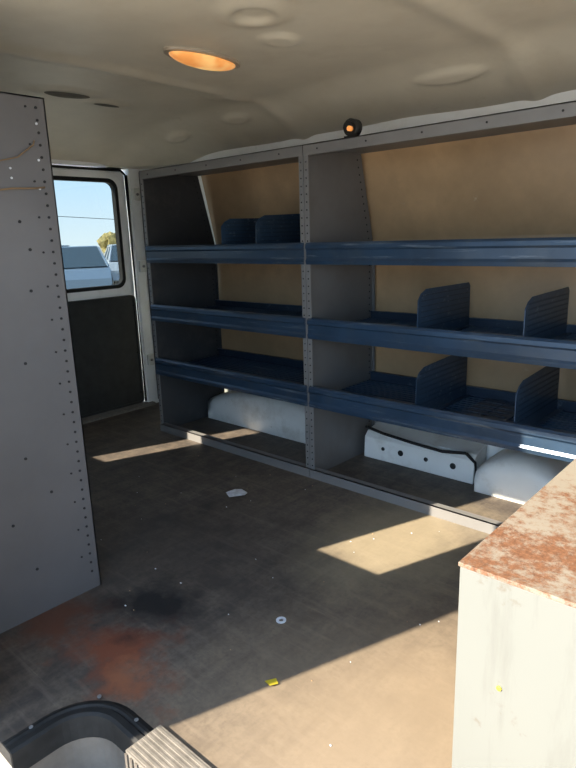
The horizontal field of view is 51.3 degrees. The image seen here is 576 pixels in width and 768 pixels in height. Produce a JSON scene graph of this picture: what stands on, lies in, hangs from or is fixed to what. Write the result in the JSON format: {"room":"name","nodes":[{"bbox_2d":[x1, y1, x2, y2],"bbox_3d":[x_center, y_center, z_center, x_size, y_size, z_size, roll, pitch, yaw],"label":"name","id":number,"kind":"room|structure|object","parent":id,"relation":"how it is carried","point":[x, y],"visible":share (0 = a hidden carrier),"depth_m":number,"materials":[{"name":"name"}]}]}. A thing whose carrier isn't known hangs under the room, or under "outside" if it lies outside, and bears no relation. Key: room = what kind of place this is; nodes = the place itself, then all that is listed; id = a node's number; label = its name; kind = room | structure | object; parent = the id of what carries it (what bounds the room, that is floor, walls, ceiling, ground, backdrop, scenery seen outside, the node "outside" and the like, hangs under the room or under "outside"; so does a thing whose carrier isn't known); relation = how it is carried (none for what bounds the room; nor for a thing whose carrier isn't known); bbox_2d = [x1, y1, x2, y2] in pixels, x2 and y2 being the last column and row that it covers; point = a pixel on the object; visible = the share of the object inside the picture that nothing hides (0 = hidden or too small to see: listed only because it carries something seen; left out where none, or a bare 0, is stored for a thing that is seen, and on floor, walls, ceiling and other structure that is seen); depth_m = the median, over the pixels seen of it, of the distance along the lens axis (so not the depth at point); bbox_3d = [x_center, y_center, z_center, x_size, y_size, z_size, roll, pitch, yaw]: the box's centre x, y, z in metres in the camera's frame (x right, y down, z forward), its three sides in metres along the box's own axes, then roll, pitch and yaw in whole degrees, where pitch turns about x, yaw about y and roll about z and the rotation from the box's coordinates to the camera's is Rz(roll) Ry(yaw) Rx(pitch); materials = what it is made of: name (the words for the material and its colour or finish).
{"room":"vehicle interior","nodes":[
{"label":"vehicle interior","id":0,"kind":"room"},
{"bbox_2d":[2,694,153,767],"bbox_3d":[-0.382,0.667,1.106,0.196,0.054,0.201,11,19,41],"label":"well","id":1,"kind":"structure","parent":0,"point":[114,722],"depth_m":1.13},
{"bbox_2d":[58,216,113,219],"bbox_3d":[-18.185,-16.876,63.387,0.490,6.500,53.004,6,16,28],"label":"power line","id":2,"kind":"object","parent":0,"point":[58,216],"visible":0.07,"depth_m":59.32,"materials":[{"name":"black rubber"}]},
{"bbox_2d":[51,159,158,402],"bbox_3d":[-1.242,-0.422,2.667,0.150,1.440,1.720,11,19,41],"label":"door frame","id":3,"kind":"structure","parent":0,"point":[131,176],"depth_m":3.15,"materials":[{"name":"white paint"}]},
{"bbox_2d":[52,167,144,417],"bbox_3d":[-1.024,-0.421,2.957,0.065,1.225,0.625,11,19,41],"label":"door","id":4,"kind":"structure","parent":3,"relation":"in","point":[103,319],"depth_m":3.07,"materials":[{"name":"white paint"}]},
{"bbox_2d":[0,402,522,767],"bbox_3d":[0.280,0.542,1.514,4.090,0.030,1.720,11,19,41],"label":"floor","id":5,"kind":"structure","parent":0,"point":[165,655],"depth_m":1.46,"materials":[{"name":"grey rubber"}]},
{"bbox_2d":[0,91,100,633],"bbox_3d":[-0.985,-0.072,1.614,0.928,1.190,0.385,11,19,41],"label":"partition panel","id":6,"kind":"object","parent":5,"relation":"on","point":[49,553],"visible":1,"depth_m":1.39,"materials":[{"name":"grey metal"}]},
{"bbox_2d":[0,140,44,190],"bbox_3d":[-0.606,-0.453,1.245,0.014,0.117,0.206,11,19,41],"label":"string","id":7,"kind":"object","parent":6,"relation":"attached to","point":[33,140],"visible":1,"depth_m":1.28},
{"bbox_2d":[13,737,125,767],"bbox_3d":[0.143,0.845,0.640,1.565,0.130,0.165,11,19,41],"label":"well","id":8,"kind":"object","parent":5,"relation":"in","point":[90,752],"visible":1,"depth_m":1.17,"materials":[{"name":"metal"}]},
{"bbox_2d":[82,401,155,423],"bbox_3d":[-1.198,0.232,2.863,0.080,0.015,1.320,11,19,41],"label":"plate","id":9,"kind":"object","parent":5,"relation":"on","point":[144,404],"visible":0.49,"depth_m":3.15,"materials":[{"name":"metal"}]},
{"bbox_2d":[124,725,210,767],"bbox_3d":[0.259,0.756,0.631,1.405,0.040,0.078,11,19,41],"label":"plate","id":10,"kind":"object","parent":5,"relation":"on","point":[159,748],"visible":1,"depth_m":1.05,"materials":[{"name":"metal"}]},
{"bbox_2d":[139,145,310,477],"bbox_3d":[-0.147,-0.321,2.555,0.928,1.171,0.406,11,19,41],"label":"shelving unit","id":11,"kind":"object","parent":5,"relation":"on","point":[188,314],"visible":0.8,"depth_m":2.63,"materials":[{"name":"grey paint"}]},
{"bbox_2d":[226,489,246,496],"bbox_3d":[-0.178,0.384,2.115,0.071,0.008,0.064,-6,15,-18],"label":"paper scrap","id":12,"kind":"object","parent":5,"relation":"on","point":[235,492],"visible":1,"depth_m":2.11,"materials":[{"name":"white paper"}]},
{"bbox_2d":[208,390,305,443],"bbox_3d":[-0.040,0.128,2.780,0.860,0.185,0.139,11,19,41],"label":"wheel arch","id":13,"kind":"object","parent":5,"relation":"on","point":[275,417],"visible":0.49,"depth_m":2.77,"materials":[{"name":"white paint"}]},
{"bbox_2d":[101,476,438,745],"bbox_3d":[-0.075,0.481,1.739,1.527,0.002,0.888,11,19,41],"label":"debris","id":14,"kind":"object","parent":5,"relation":"on","point":[235,476],"visible":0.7,"depth_m":1.58,"materials":[{"name":"paper"}]},
{"bbox_2d":[265,678,277,684],"bbox_3d":[-0.033,0.605,1.218,0.025,0.004,0.020,-7,15,-18],"label":"scrap","id":15,"kind":"object","parent":5,"relation":"on","point":[274,681],"visible":1,"depth_m":1.22,"materials":[{"name":"yellow paper"}]},
{"bbox_2d":[276,616,285,623],"bbox_3d":[-0.016,0.558,1.418,0.024,0.002,0.023,11,19,41],"label":"washer","id":16,"kind":"object","parent":5,"relation":"on","point":[281,617],"visible":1,"depth_m":1.41,"materials":[{"name":"metal"}]},
{"bbox_2d":[364,421,486,483],"bbox_3d":[0.516,0.252,2.311,0.476,0.136,0.118,11,19,41],"label":"cover","id":17,"kind":"object","parent":5,"relation":"on","point":[437,454],"visible":0.94,"depth_m":2.27,"materials":[{"name":"white metal"}]},
{"bbox_2d":[303,100,575,533],"bbox_3d":[0.618,-0.178,1.881,1.132,1.171,0.406,11,19,41],"label":"shelving unit","id":18,"kind":"object","parent":5,"relation":"on","point":[347,394],"visible":0.97,"depth_m":1.93,"materials":[{"name":"grey metal"}]},
{"bbox_2d":[343,118,361,137],"bbox_3d":[0.198,-0.798,1.877,0.052,0.060,0.058,11,19,41],"label":"marker lamp","id":19,"kind":"object","parent":18,"relation":"on","point":[352,127],"visible":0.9,"depth_m":1.86,"materials":[{"name":"black plastic"}]},
{"bbox_2d":[452,459,575,767],"bbox_3d":[0.627,0.435,0.901,0.522,0.450,0.592,11,19,41],"label":"base cabinet","id":20,"kind":"object","parent":5,"relation":"on","point":[515,700],"visible":1,"depth_m":0.80,"materials":[{"name":"paint"}]},
{"bbox_2d":[474,449,570,504],"bbox_3d":[0.807,0.301,2.022,0.300,0.162,0.160,11,19,41],"label":"wheel arch","id":21,"kind":"object","parent":5,"relation":"on","point":[510,475],"visible":0.68,"depth_m":1.98,"materials":[{"name":"white paint"}]},
{"bbox_2d":[0,0,575,168],"bbox_3d":[0.219,-0.740,1.174,4.130,0.154,1.700,11,19,41],"label":"ceiling","id":22,"kind":"structure","parent":0,"point":[103,75],"depth_m":1.72,"materials":[{"name":"paint"}]},
{"bbox_2d":[163,46,239,70],"bbox_3d":[-0.233,-0.892,1.659,0.108,0.035,0.260,11,19,41],"label":"recessed light","id":23,"kind":"object","parent":22,"relation":"in","point":[198,58],"visible":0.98,"depth_m":1.62,"materials":[{"name":"plastic"}]},
{"bbox_2d":[190,90,575,459],"bbox_3d":[0.805,-0.308,1.968,4.140,1.430,0.130,11,19,41],"label":"wall","id":24,"kind":"structure","parent":0,"point":[567,96],"depth_m":2.13,"materials":[{"name":"white metal"}]},
{"bbox_2d":[201,124,575,400],"bbox_3d":[0.790,-0.297,1.945,3.130,1.040,0.080,11,19,41],"label":"liner","id":25,"kind":"object","parent":24,"relation":"attached to","point":[519,184],"visible":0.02,"depth_m":2.11,"materials":[{"name":"beige wood"}]},
{"label":"outside","id":26,"kind":"structure","parent":0,"visible":0},
{"bbox_2d":[0,247,117,767],"bbox_3d":[0.109,1.029,2.422,300.000,0.100,300.000,11,19,41],"label":"ground","id":27,"kind":"structure","parent":26,"point":[3,762],"depth_m":1.83,"materials":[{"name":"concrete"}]},
{"bbox_2d":[62,246,113,288],"bbox_3d":[-6.142,-3.245,17.331,1.856,1.420,4.400,-7,15,-19],"label":"car","id":28,"kind":"object","parent":27,"relation":"on","point":[84,266],"visible":0.42,"depth_m":15.63,"materials":[{"name":"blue metal"}]},
{"bbox_2d":[97,231,115,252],"bbox_3d":[-16.272,-15.508,63.878,9.438,3.586,9.856,11,19,41],"label":"tree","id":29,"kind":"object","parent":27,"relation":"on","point":[108,238],"visible":0.04,"depth_m":59.68,"materials":[{"name":"green plant"}]},
{"bbox_2d":[104,244,118,283],"bbox_3d":[-5.699,-4.310,21.577,1.856,1.420,4.400,-7,15,-19],"label":"car","id":30,"kind":"object","parent":27,"relation":"on","point":[110,255],"visible":0.13,"depth_m":19.67,"materials":[{"name":"white paint"}]}
]}

